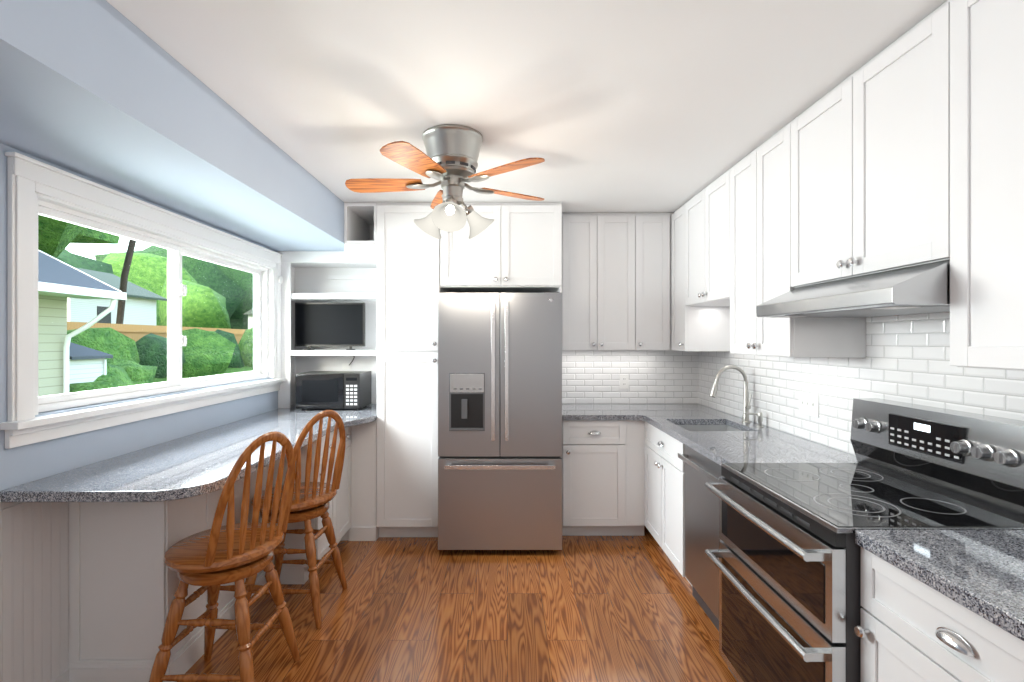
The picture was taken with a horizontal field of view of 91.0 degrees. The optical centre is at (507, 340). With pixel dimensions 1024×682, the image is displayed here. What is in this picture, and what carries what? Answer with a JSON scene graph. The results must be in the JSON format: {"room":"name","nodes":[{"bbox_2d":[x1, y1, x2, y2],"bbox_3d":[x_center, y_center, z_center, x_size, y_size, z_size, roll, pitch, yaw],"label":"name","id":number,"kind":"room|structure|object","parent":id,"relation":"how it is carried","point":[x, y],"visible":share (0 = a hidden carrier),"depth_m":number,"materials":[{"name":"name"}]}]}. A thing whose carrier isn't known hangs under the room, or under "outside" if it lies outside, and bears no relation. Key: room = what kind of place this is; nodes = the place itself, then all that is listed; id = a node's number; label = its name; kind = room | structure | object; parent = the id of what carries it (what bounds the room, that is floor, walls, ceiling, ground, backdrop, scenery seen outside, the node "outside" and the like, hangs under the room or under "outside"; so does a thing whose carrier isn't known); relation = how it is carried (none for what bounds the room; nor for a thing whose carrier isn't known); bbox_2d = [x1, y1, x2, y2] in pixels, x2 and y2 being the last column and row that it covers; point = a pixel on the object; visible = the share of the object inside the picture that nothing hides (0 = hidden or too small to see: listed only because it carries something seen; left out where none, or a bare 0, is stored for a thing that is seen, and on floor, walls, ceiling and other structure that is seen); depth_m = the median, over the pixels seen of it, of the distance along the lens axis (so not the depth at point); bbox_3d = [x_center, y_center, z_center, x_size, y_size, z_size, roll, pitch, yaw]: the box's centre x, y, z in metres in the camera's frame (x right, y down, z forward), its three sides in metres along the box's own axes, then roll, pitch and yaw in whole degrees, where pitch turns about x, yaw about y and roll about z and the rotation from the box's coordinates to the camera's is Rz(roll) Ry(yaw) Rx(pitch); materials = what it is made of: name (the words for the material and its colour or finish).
{"room":"kitchen","nodes":[
{"label":"kitchen","id":0,"kind":"room"},
{"bbox_2d":[0,143,278,490],"bbox_3d":[-1.895,0.220,1.195,0.150,2.460,6.190,0,0,0],"label":"wall","id":1,"kind":"structure","parent":0,"point":[24,464],"depth_m":2.21,"materials":[{"name":"blue paint"}]},
{"bbox_2d":[0,497,68,681],"bbox_3d":[-1.809,1.002,0.114,0.022,0.895,3.928,0,0,0],"label":"wainscot panel","id":2,"kind":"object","parent":1,"relation":"attached to","point":[34,591],"depth_m":1.93,"materials":[{"name":"white wood"}]},
{"bbox_2d":[0,152,285,448],"bbox_3d":[-1.843,-0.147,2.915,0.175,1.075,2.220,0,0,0],"label":"window","id":3,"kind":"structure","parent":1,"relation":"in","point":[30,182],"depth_m":2.31,"materials":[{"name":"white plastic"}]},
{"bbox_2d":[185,526,736,681],"bbox_3d":[-0.095,1.500,1.195,3.750,0.100,6.490,0,0,0],"label":"floor","id":4,"kind":"structure","parent":0,"point":[574,609],"depth_m":2.61,"materials":[{"name":"brown wood"}]},
{"bbox_2d":[68,420,378,681],"bbox_3d":[-1.385,1.013,3.170,0.865,0.874,2.196,0,0,0],"label":"peninsula base","id":5,"kind":"object","parent":4,"relation":"on","point":[124,580],"visible":0.33,"depth_m":2.09,"materials":[{"name":"white wood"}]},
{"bbox_2d":[0,404,376,501],"bbox_3d":[-1.385,0.555,3.029,0.864,0.040,2.478,0,0,0],"label":"countertop","id":6,"kind":"structure","parent":5,"relation":"on","point":[197,464],"depth_m":2.15,"materials":[{"name":"stone"}]},
{"bbox_2d":[277,203,376,407],"bbox_3d":[-1.384,-0.236,3.972,0.866,1.541,0.624,0,0,0],"label":"shelf unit","id":7,"kind":"object","parent":6,"relation":"on","point":[348,274],"visible":0.6,"depth_m":4.13,"materials":[{"name":"white wood"}]},
{"bbox_2d":[295,303,364,349],"bbox_3d":[-1.460,-0.120,4.145,0.570,0.390,0.150,0,0,0],"label":"tv","id":8,"kind":"object","parent":7,"relation":"on","point":[329,324],"visible":1,"depth_m":4.13,"materials":[{"name":"black plastic"}]},
{"bbox_2d":[342,356,354,368],"bbox_3d":[-1.346,0.178,4.259,0.109,0.124,0.018,0,0,0],"label":"outlet","id":9,"kind":"object","parent":7,"relation":"attached to","point":[346,365],"visible":0.9,"depth_m":4.26,"materials":[{"name":"white plastic"}]},
{"bbox_2d":[296,371,370,409],"bbox_3d":[-1.380,0.393,4.027,0.490,0.285,0.346,0,0,0],"label":"microwave","id":10,"kind":"object","parent":6,"relation":"on","point":[333,389],"visible":1,"depth_m":3.86,"materials":[{"name":"black plastic"}]},
{"bbox_2d":[149,431,299,681],"bbox_3d":[-1.141,0.906,2.077,0.474,1.093,0.461,0,0,0],"label":"stool","id":11,"kind":"object","parent":4,"relation":"on","point":[214,558],"visible":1,"depth_m":1.97,"materials":[{"name":"brown wood"}]},
{"bbox_2d":[245,410,346,628],"bbox_3d":[-1.135,0.906,2.732,0.477,1.093,0.466,0,0,0],"label":"stool","id":12,"kind":"object","parent":4,"relation":"on","point":[310,500],"visible":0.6,"depth_m":2.63,"materials":[{"name":"brown wood"}]},
{"bbox_2d":[377,202,444,536],"bbox_3d":[-0.720,0.221,3.962,0.459,2.458,0.643,0,0,0],"label":"tall cabinet","id":13,"kind":"object","parent":4,"relation":"on","point":[408,258],"depth_m":3.65,"materials":[{"name":"white wood"}]},
{"bbox_2d":[438,292,561,549],"bbox_3d":[-0.051,0.559,3.790,0.835,1.781,0.920,0,0,0],"label":"refrigerator","id":14,"kind":"object","parent":4,"relation":"on","point":[499,421],"visible":1,"depth_m":3.38,"materials":[{"name":"silver metal"}]},
{"bbox_2d":[562,420,645,535],"bbox_3d":[0.710,1.013,3.955,0.620,0.874,0.657,0,0,0],"label":"base cabinet","id":15,"kind":"object","parent":4,"relation":"on","point":[602,478],"visible":0.92,"depth_m":3.67,"materials":[{"name":"white wood"}]},
{"bbox_2d":[644,421,684,544],"bbox_3d":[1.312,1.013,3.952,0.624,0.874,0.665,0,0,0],"label":"base cabinet","id":16,"kind":"object","parent":4,"relation":"on","point":[664,472],"depth_m":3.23,"materials":[{"name":"white wood"}]},
{"bbox_2d":[562,404,857,465],"bbox_3d":[1.011,0.652,3.245,1.226,0.234,2.078,0,0,0],"label":"countertop","id":17,"kind":"structure","parent":16,"relation":"on","point":[718,437],"depth_m":2.91,"materials":[{"name":"stone"}]},
{"bbox_2d":[709,365,763,426],"bbox_3d":[1.460,0.347,3.223,0.270,0.376,0.207,0,0,0],"label":"faucet","id":18,"kind":"object","parent":17,"relation":"on","point":[746,407],"visible":1,"depth_m":3.29,"materials":[{"name":"silver metal"}]},
{"bbox_2d":[678,445,722,630],"bbox_3d":[1.289,1.014,2.539,0.662,0.871,0.654,0,0,0],"label":"dishwasher","id":19,"kind":"object","parent":4,"relation":"on","point":[701,527],"visible":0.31,"depth_m":2.62,"materials":[{"name":"silver metal"}]},
{"bbox_2d":[705,398,1023,681],"bbox_3d":[1.235,0.850,1.818,0.770,1.200,0.772,0,0,0],"label":"range","id":20,"kind":"object","parent":4,"relation":"on","point":[787,553],"visible":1,"depth_m":1.70,"materials":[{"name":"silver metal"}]},
{"bbox_2d":[854,547,1023,681],"bbox_3d":[1.312,1.013,1.095,0.624,0.874,0.669,0,0,0],"label":"base cabinet","id":21,"kind":"object","parent":4,"relation":"on","point":[911,629],"depth_m":1.22,"materials":[{"name":"white wood"}]},
{"bbox_2d":[855,530,1023,640],"bbox_3d":[1.304,0.555,0.515,0.639,0.040,1.830,0,0,0],"label":"countertop","id":22,"kind":"structure","parent":21,"relation":"on","point":[980,573],"depth_m":1.22,"materials":[{"name":"stone"}]},
{"bbox_2d":[441,202,561,292],"bbox_3d":[-0.047,-0.699,3.962,0.884,0.618,0.643,0,0,0],"label":"upper cabinet","id":23,"kind":"object","parent":0,"relation":"attached to","point":[514,247],"depth_m":3.65,"materials":[{"name":"white wood"}]},
{"bbox_2d":[106,0,946,212],"bbox_3d":[-0.095,-1.060,1.195,3.750,0.100,6.490,0,0,0],"label":"ceiling","id":24,"kind":"structure","parent":0,"point":[635,106],"depth_m":1.92,"materials":[{"name":"white paint"}]},
{"bbox_2d":[0,0,344,250],"bbox_3d":[-1.504,-0.860,1.195,0.629,0.299,6.188,0,0,0],"label":"soffit ceiling","id":25,"kind":"structure","parent":24,"relation":"attached to","point":[104,92],"depth_m":1.82,"materials":[{"name":"blue paint"}]},
{"bbox_2d":[345,124,544,257],"bbox_3d":[-0.304,-0.708,2.500,1.009,0.600,1.034,0,0,0],"label":"ceiling fan","id":26,"kind":"object","parent":24,"relation":"hanging from","point":[448,161],"visible":1,"depth_m":2.39,"materials":[{"name":"silver metal"}]},
{"bbox_3d":[-0.095,0.220,4.365,3.750,2.460,0.150,0,0,0],"label":"wall","id":27,"kind":"structure","parent":0,"visible":0},
{"bbox_2d":[562,213,672,350],"bbox_3d":[0.848,-0.467,4.096,0.904,1.083,0.377,0,0,0],"label":"upper cabinet","id":28,"kind":"object","parent":27,"relation":"attached to","point":[616,281],"visible":0.98,"depth_m":3.95,"materials":[{"name":"white wood"}]},
{"bbox_2d":[562,350,697,403],"bbox_3d":[1.015,0.292,4.287,1.230,0.485,0.004,0,0,0],"label":"tile","id":29,"kind":"structure","parent":27,"relation":"attached to","point":[655,377],"depth_m":4.29,"materials":[{"name":"white tile"}]},
{"bbox_2d":[620,374,628,388],"bbox_3d":[0.993,0.345,4.281,0.075,0.120,0.008,0,0,0],"label":"electrical outlet","id":30,"kind":"object","parent":29,"relation":"attached to","point":[624,381],"visible":1,"depth_m":4.28,"materials":[{"name":"white plastic"}]},
{"bbox_3d":[1.705,0.220,1.195,0.150,2.460,6.190,0,0,0],"label":"wall","id":31,"kind":"structure","parent":0,"visible":0},
{"bbox_2d":[671,202,722,350],"bbox_3d":[1.452,-0.467,3.752,0.344,1.084,0.363,0,0,0],"label":"upper cabinet","id":32,"kind":"object","parent":31,"relation":"attached to","point":[692,329],"depth_m":3.64,"materials":[{"name":"white wood"}]},
{"bbox_2d":[687,171,726,307],"bbox_3d":[1.452,-0.629,3.266,0.344,0.759,0.729,0,0,0],"label":"upper cabinet","id":33,"kind":"object","parent":31,"relation":"attached to","point":[707,210],"depth_m":3.22,"materials":[{"name":"white wood"}]},
{"bbox_2d":[723,119,865,357],"bbox_3d":[1.452,-0.467,2.590,0.344,1.084,0.738,0,0,0],"label":"upper cabinet","id":34,"kind":"object","parent":31,"relation":"attached to","point":[761,186],"depth_m":2.48,"materials":[{"name":"white wood"}]},
{"bbox_2d":[698,312,1023,454],"bbox_3d":[1.627,0.128,2.243,0.004,0.815,4.085,0,0,0],"label":"tile","id":35,"kind":"structure","parent":31,"relation":"attached to","point":[906,359],"depth_m":2.29,"materials":[{"name":"white tile"}]},
{"bbox_2d":[799,391,818,417],"bbox_3d":[1.618,0.340,2.712,0.014,0.120,0.175,0,0,0],"label":"light switch","id":36,"kind":"object","parent":35,"relation":"attached to","point":[809,404],"visible":1,"depth_m":2.70,"materials":[{"name":"white plastic"}]},
{"bbox_2d":[795,1,946,287],"bbox_3d":[1.452,-0.624,1.870,0.344,0.769,0.820,0,0,0],"label":"upper cabinet","id":37,"kind":"object","parent":31,"relation":"attached to","point":[905,150],"depth_m":1.74,"materials":[{"name":"white wood"}]},
{"bbox_2d":[756,260,949,317],"bbox_3d":[1.368,-0.170,1.862,0.500,0.136,0.800,0,0,0],"label":"range hood","id":38,"kind":"object","parent":37,"relation":"attached to","point":[923,289],"visible":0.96,"depth_m":1.65,"materials":[{"name":"silver metal"}]},
{"bbox_2d":[947,0,1023,370],"bbox_3d":[1.452,-0.467,1.005,0.344,1.084,1.028,0,0,0],"label":"upper cabinet","id":39,"kind":"object","parent":31,"relation":"attached to","point":[985,38],"depth_m":1.35,"materials":[{"name":"white wood"}]},
{"label":"outside","id":40,"kind":"structure","parent":0,"visible":0},
{"bbox_2d":[154,366,252,382],"bbox_3d":[-35.995,1.675,20.000,68.010,1.350,100.000,0,0,0],"label":"ground","id":41,"kind":"structure","parent":40,"point":[230,370],"depth_m":25.51,"materials":[{"name":"green plant"}]},
{"bbox_2d":[38,250,126,396],"bbox_3d":[-14.985,-1.070,1.065,11.030,6.240,22.930,0,0,0],"label":"house","id":42,"kind":"structure","parent":41,"relation":"on","point":[49,371],"depth_m":11.66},
{"bbox_2d":[69,342,112,383],"bbox_3d":[-11.975,0.850,13.200,2.250,2.300,1.300,0,0,0],"label":"shed","id":43,"kind":"object","parent":41,"relation":"on","point":[97,366],"depth_m":13.22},
{"bbox_2d":[38,214,252,392],"bbox_3d":[-29.861,-7.524,42.217,39.408,20.574,91.915,0,0,-4],"label":"trees","id":44,"kind":"object","parent":41,"relation":"on","point":[48,233],"depth_m":27.15,"materials":[{"name":"green plant"}]},
{"bbox_2d":[67,322,246,343],"bbox_3d":[-17.015,0.200,52.000,0.170,1.900,76.000,0,0,0],"label":"fence","id":45,"kind":"object","parent":41,"relation":"on","point":[131,333],"depth_m":23.20,"materials":[{"name":"brown wood"}]},
{"bbox_2d":[67,267,252,328],"bbox_3d":[-30.250,-2.300,53.250,8.500,6.900,46.500,0,0,0],"label":"house","id":46,"kind":"structure","parent":41,"relation":"on","point":[137,297],"depth_m":35.42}
]}

